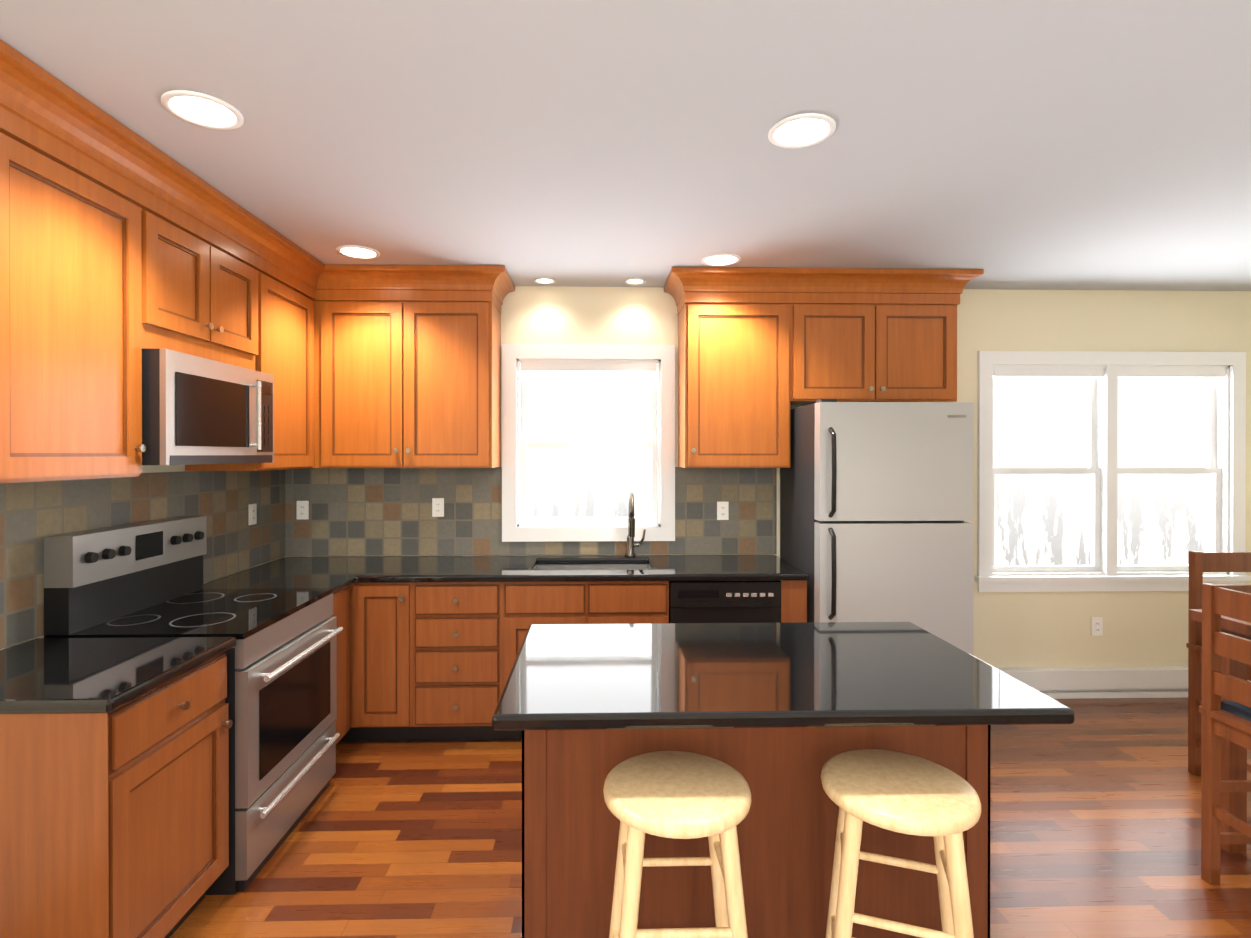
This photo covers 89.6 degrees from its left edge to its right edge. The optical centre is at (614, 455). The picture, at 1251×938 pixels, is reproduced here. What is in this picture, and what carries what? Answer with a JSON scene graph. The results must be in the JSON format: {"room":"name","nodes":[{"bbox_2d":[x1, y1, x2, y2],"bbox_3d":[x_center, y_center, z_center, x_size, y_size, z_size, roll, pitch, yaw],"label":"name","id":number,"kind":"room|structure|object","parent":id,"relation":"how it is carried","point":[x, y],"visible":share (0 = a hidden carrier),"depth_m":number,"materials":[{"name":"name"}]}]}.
{"room":"kitchen and dining room","nodes":[
{"label":"kitchen and dining room","id":0,"kind":"room"},
{"bbox_2d":[0,465,282,649],"bbox_3d":[-2.041,0.247,0.993,0.100,2.620,6.100,0,0,-1],"label":"wall","id":1,"kind":"structure","parent":0,"point":[159,468],"depth_m":2.84,"materials":[{"name":"beige paint"}]},
{"bbox_2d":[0,55,151,482],"bbox_3d":[-1.839,-0.495,1.947,0.350,1.137,0.573,0,0,-1],"label":"upper cabinet","id":2,"kind":"object","parent":1,"relation":"attached to","point":[122,246],"depth_m":1.93,"materials":[{"name":"brown wood"}]},
{"bbox_2d":[0,469,287,648],"bbox_3d":[-2.032,0.352,2.763,0.010,0.556,2.280,0,0,-1],"label":"tile backsplash","id":3,"kind":"structure","parent":1,"relation":"attached to","point":[30,512],"depth_m":2.63,"materials":[{"name":"tile"}]},
{"bbox_2d":[249,504,256,524],"bbox_3d":[-2.041,0.329,3.554,0.010,0.116,0.072,0,0,-1],"label":"electrical outlet","id":4,"kind":"object","parent":3,"relation":"attached to","point":[252,514],"visible":1,"depth_m":3.55,"materials":[{"name":"white plastic"}]},
{"bbox_2d":[152,155,215,470],"bbox_3d":[-1.850,-0.496,2.388,0.350,1.137,0.455,0,0,-1],"label":"upper cabinet","id":5,"kind":"object","parent":1,"relation":"attached to","point":[183,213],"depth_m":2.45,"materials":[{"name":"brown wood"}]},
{"bbox_2d":[142,349,273,464],"bbox_3d":[-1.803,-0.176,2.618,0.457,0.416,0.750,0,0,-1],"label":"microwave","id":6,"kind":"object","parent":5,"relation":"attached to","point":[196,410],"visible":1,"depth_m":2.46,"materials":[{"name":"silver metal"}]},
{"bbox_2d":[216,199,271,470],"bbox_3d":[-1.862,-0.498,2.843,0.350,1.137,0.455,0,0,-1],"label":"upper cabinet","id":7,"kind":"object","parent":1,"relation":"attached to","point":[243,249],"depth_m":2.87,"materials":[{"name":"brown wood"}]},
{"bbox_2d":[272,235,315,469],"bbox_3d":[-1.874,-0.499,3.286,0.350,1.137,0.575,0,0,-1],"label":"upper cabinet","id":8,"kind":"object","parent":1,"relation":"attached to","point":[293,276],"depth_m":3.35,"materials":[{"name":"brown wood"}]},
{"bbox_2d":[0,0,1250,290],"bbox_3d":[1.333,-1.093,1.076,6.850,0.060,6.100,0,0,-1],"label":"ceiling","id":9,"kind":"structure","parent":0,"point":[1054,144],"depth_m":2.04,"materials":[{"name":"grey paint"}]},
{"bbox_2d":[161,90,243,129],"bbox_3d":[-1.266,-1.061,1.939,0.214,0.008,0.214,0,0,-1],"label":"recessed light","id":10,"kind":"object","parent":9,"relation":"in","point":[202,109],"visible":1,"depth_m":1.93,"materials":[{"name":"white glass"}]},
{"bbox_2d":[336,245,379,258],"bbox_3d":[-1.341,-1.065,3.298,0.214,0.008,0.214,0,0,-1],"label":"recessed light","id":11,"kind":"object","parent":9,"relation":"in","point":[357,252],"visible":0.98,"depth_m":3.29,"materials":[{"name":"white glass"}]},
{"bbox_2d":[534,277,555,283],"bbox_3d":[-0.424,-1.067,3.837,0.134,0.008,0.134,0,0,-1],"label":"recessed light","id":12,"kind":"object","parent":9,"relation":"in","point":[543,280],"visible":0.98,"depth_m":3.83,"materials":[{"name":"white glass"}]},
{"bbox_2d":[624,278,645,284],"bbox_3d":[0.125,-1.067,3.851,0.134,0.008,0.134,0,0,-1],"label":"recessed light","id":13,"kind":"object","parent":9,"relation":"in","point":[634,281],"visible":1,"depth_m":3.85,"materials":[{"name":"white glass"}]},
{"bbox_2d":[701,253,740,265],"bbox_3d":[0.581,-1.065,3.427,0.214,0.008,0.214,0,0,-1],"label":"recessed light","id":14,"kind":"object","parent":9,"relation":"in","point":[723,259],"visible":0.98,"depth_m":3.42,"materials":[{"name":"white glass"}]},
{"bbox_2d":[768,113,835,147],"bbox_3d":[0.612,-1.061,2.063,0.214,0.008,0.214,0,0,-1],"label":"recessed light","id":15,"kind":"object","parent":9,"relation":"in","point":[802,130],"visible":1,"depth_m":2.06,"materials":[{"name":"white glass"}]},
{"bbox_2d":[170,697,1250,937],"bbox_3d":[1.333,1.587,1.084,6.850,0.060,6.100,0,0,-1],"label":"floor","id":16,"kind":"structure","parent":0,"point":[1096,819],"depth_m":2.50,"materials":[{"name":"brown wood"}]},
{"bbox_2d":[0,653,232,937],"bbox_3d":[-1.665,1.114,1.931,0.696,0.880,0.558,0,0,-1],"label":"base cabinet","id":17,"kind":"object","parent":16,"relation":"on","point":[114,824],"visible":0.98,"depth_m":1.70,"materials":[{"name":"brown wood"}]},
{"bbox_2d":[0,637,236,713],"bbox_3d":[-1.665,0.653,1.919,0.693,0.038,0.580,0,0,-1],"label":"countertop","id":18,"kind":"structure","parent":17,"relation":"on","point":[68,675],"depth_m":1.88,"materials":[{"name":"black stone"}]},
{"bbox_2d":[44,516,342,894],"bbox_3d":[-1.635,0.917,2.598,0.756,1.270,0.755,0,0,-1],"label":"range","id":19,"kind":"object","parent":16,"relation":"on","point":[139,580],"visible":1,"depth_m":2.44,"materials":[{"name":"silver metal"}]},
{"bbox_2d":[330,583,365,748],"bbox_3d":[-1.683,1.110,3.162,0.723,0.880,0.363,0,0,-1],"label":"base cabinet","id":20,"kind":"object","parent":16,"relation":"on","point":[349,604],"depth_m":3.33,"materials":[{"name":"brown wood"}]},
{"bbox_2d":[203,571,359,594],"bbox_3d":[-1.690,0.649,3.128,0.705,0.038,0.300,0,0,-1],"label":"countertop","id":21,"kind":"structure","parent":20,"relation":"on","point":[337,580],"depth_m":3.19,"materials":[{"name":"black stone"}]},
{"bbox_2d":[366,583,413,740],"bbox_3d":[-1.240,1.109,3.650,0.310,0.880,0.629,0,0,-1],"label":"base cabinet","id":22,"kind":"object","parent":16,"relation":"on","point":[389,606],"depth_m":3.35,"materials":[{"name":"brown wood"}]},
{"bbox_2d":[243,555,808,582],"bbox_3d":[-0.510,0.648,3.648,3.091,0.038,0.665,0,0,-1],"label":"countertop","id":23,"kind":"structure","parent":22,"relation":"on","point":[373,569],"depth_m":3.52,"materials":[{"name":"black stone"}]},
{"bbox_2d":[534,564,650,569],"bbox_3d":[-0.130,0.769,3.685,0.710,0.200,0.410,0,0,-1],"label":"sink basin","id":24,"kind":"object","parent":23,"relation":"in","point":[592,566],"depth_m":3.88,"materials":[{"name":"silver metal"}]},
{"bbox_2d":[625,491,645,556],"bbox_3d":[0.132,0.421,3.838,0.131,0.412,0.253,0,0,-1],"label":"faucet","id":25,"kind":"object","parent":23,"relation":"on","point":[631,545],"visible":1,"depth_m":3.91,"materials":[{"name":"silver metal"}]},
{"bbox_2d":[414,582,529,740],"bbox_3d":[-0.847,1.109,3.660,0.625,0.880,0.629,0,0,-1],"label":"base cabinet","id":26,"kind":"object","parent":16,"relation":"on","point":[416,661],"depth_m":3.35,"materials":[{"name":"brown wood"}]},
{"bbox_2d":[669,581,780,622],"bbox_3d":[0.590,1.103,3.677,0.596,0.852,0.630,0,0,-1],"label":"dishwasher","id":27,"kind":"object","parent":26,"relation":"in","point":[724,601],"visible":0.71,"depth_m":3.38,"materials":[{"name":"black plastic"}]},
{"bbox_2d":[603,751,750,937],"bbox_3d":[0.155,1.186,1.573,0.373,0.742,0.374,0,0,-1],"label":"bar stool","id":28,"kind":"object","parent":16,"relation":"on","point":[677,794],"visible":1,"depth_m":1.49,"materials":[{"name":"beige wood"}]},
{"bbox_2d":[522,725,990,937],"bbox_3d":[0.416,1.115,2.109,1.386,0.878,0.516,0,0,-1],"label":"kitchen island","id":29,"kind":"object","parent":16,"relation":"on","point":[786,829],"visible":0.46,"depth_m":1.86,"materials":[{"name":"brown wood"}]},
{"bbox_2d":[492,622,1074,730],"bbox_3d":[0.417,0.654,1.978,1.460,0.040,0.840,0,0,-1],"label":"island countertop","id":30,"kind":"structure","parent":29,"relation":"on","point":[684,675],"depth_m":1.78,"materials":[{"name":"black stone"}]},
{"bbox_2d":[780,399,973,654],"bbox_3d":[1.462,0.625,3.607,0.810,1.848,0.776,0,0,-1],"label":"refrigerator","id":31,"kind":"object","parent":16,"relation":"on","point":[876,505],"visible":0.75,"depth_m":3.28,"materials":[{"name":"grey metal"}]},
{"bbox_2d":[821,749,980,937],"bbox_3d":[0.710,1.186,1.582,0.374,0.742,0.374,0,0,19],"label":"bar stool","id":32,"kind":"object","parent":16,"relation":"on","point":[900,792],"visible":1,"depth_m":1.50,"materials":[{"name":"beige wood"}]},
{"bbox_2d":[1186,551,1250,774],"bbox_3d":[3.042,1.009,2.885,0.450,1.085,0.435,0,0,-1],"label":"dining chair","id":33,"kind":"object","parent":16,"relation":"on","point":[1200,563],"visible":0.56,"depth_m":3.06,"materials":[{"name":"brown wood"}]},
{"bbox_2d":[1189,609,1250,852],"bbox_3d":[2.927,1.092,1.909,1.120,0.925,1.370,0,0,-1],"label":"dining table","id":34,"kind":"object","parent":16,"relation":"on","point":[1233,761],"visible":0.39,"depth_m":2.46,"materials":[{"name":"brown wood"}]},
{"bbox_2d":[1199,583,1250,884],"bbox_3d":[2.374,1.011,2.100,0.435,1.085,0.450,0,0,-1],"label":"dining chair","id":35,"kind":"object","parent":16,"relation":"on","point":[1230,721],"visible":1,"depth_m":2.28,"materials":[{"name":"brown wood"}]},
{"bbox_2d":[285,286,1250,667],"bbox_3d":[1.255,0.237,4.089,6.650,2.620,0.120,0,0,-1],"label":"wall","id":36,"kind":"structure","parent":0,"point":[1053,628],"depth_m":4.07,"materials":[{"name":"beige paint"}]},
{"bbox_2d":[316,267,499,467],"bbox_3d":[-1.205,-0.501,3.786,0.953,1.137,0.350,0,0,-1],"label":"upper cabinet","id":37,"kind":"object","parent":36,"relation":"attached to","point":[408,358],"depth_m":3.62,"materials":[{"name":"brown wood"}]},
{"bbox_2d":[288,467,776,555],"bbox_3d":[-0.517,0.348,3.977,3.099,0.556,0.010,0,0,-1],"label":"tile backsplash","id":38,"kind":"structure","parent":36,"relation":"attached to","point":[370,511],"depth_m":3.96,"materials":[{"name":"tile"}]},
{"bbox_2d":[297,501,308,518],"bbox_3d":[-1.947,0.338,3.930,0.072,0.116,0.010,0,0,-1],"label":"electrical outlet","id":39,"kind":"object","parent":38,"relation":"attached to","point":[302,509],"visible":1,"depth_m":3.93,"materials":[{"name":"white plastic"}]},
{"bbox_2d":[432,498,443,516],"bbox_3d":[-1.107,0.323,3.951,0.072,0.116,0.010,0,0,-1],"label":"electrical outlet","id":40,"kind":"object","parent":38,"relation":"attached to","point":[437,507],"visible":1,"depth_m":3.95,"materials":[{"name":"white plastic"}]},
{"bbox_2d":[717,502,728,519],"bbox_3d":[0.687,0.348,3.998,0.072,0.116,0.010,0,0,-1],"label":"electrical outlet","id":41,"kind":"object","parent":38,"relation":"attached to","point":[722,510],"visible":1,"depth_m":4.00,"materials":[{"name":"white plastic"}]},
{"bbox_2d":[502,344,674,541],"bbox_3d":[-0.164,-0.082,4.033,1.090,1.240,0.132,0,0,-1],"label":"window","id":42,"kind":"structure","parent":36,"relation":"in","point":[520,362],"depth_m":3.98,"materials":[{"name":"white wood"}]},
{"bbox_2d":[664,267,983,467],"bbox_3d":[1.212,-0.500,3.804,1.790,1.137,0.440,0,0,-1],"label":"upper cabinet","id":43,"kind":"object","parent":36,"relation":"attached to","point":[761,351],"visible":1,"depth_m":3.68,"materials":[{"name":"brown wood"}]},
{"bbox_2d":[1091,617,1102,635],"bbox_3d":[3.121,1.103,4.073,0.072,0.116,0.010,0,0,-1],"label":"electrical outlet","id":44,"kind":"object","parent":36,"relation":"attached to","point":[1096,626],"visible":1,"depth_m":4.07,"materials":[{"name":"white plastic"}]},
{"bbox_2d":[974,351,1250,591],"bbox_3d":[3.210,0.100,4.107,1.790,1.545,0.160,0,0,-1],"label":"window","id":45,"kind":"structure","parent":36,"relation":"in","point":[1223,374],"depth_m":4.08,"materials":[{"name":"white"}]},
{"bbox_2d":[997,666,1250,698],"bbox_3d":[3.227,1.458,4.049,2.690,0.180,0.065,0,0,-1],"label":"baseboard heater","id":46,"kind":"object","parent":36,"relation":"attached to","point":[1108,682],"visible":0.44,"depth_m":4.02,"materials":[{"name":"white metal"}]},
{"label":"outside","id":47,"kind":"structure","parent":0,"visible":0},
{"bbox_2d":[526,372,1210,565],"bbox_3d":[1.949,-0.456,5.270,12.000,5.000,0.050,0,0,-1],"label":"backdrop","id":48,"kind":"structure","parent":47,"point":[1150,404],"depth_m":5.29,"materials":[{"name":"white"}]}
]}

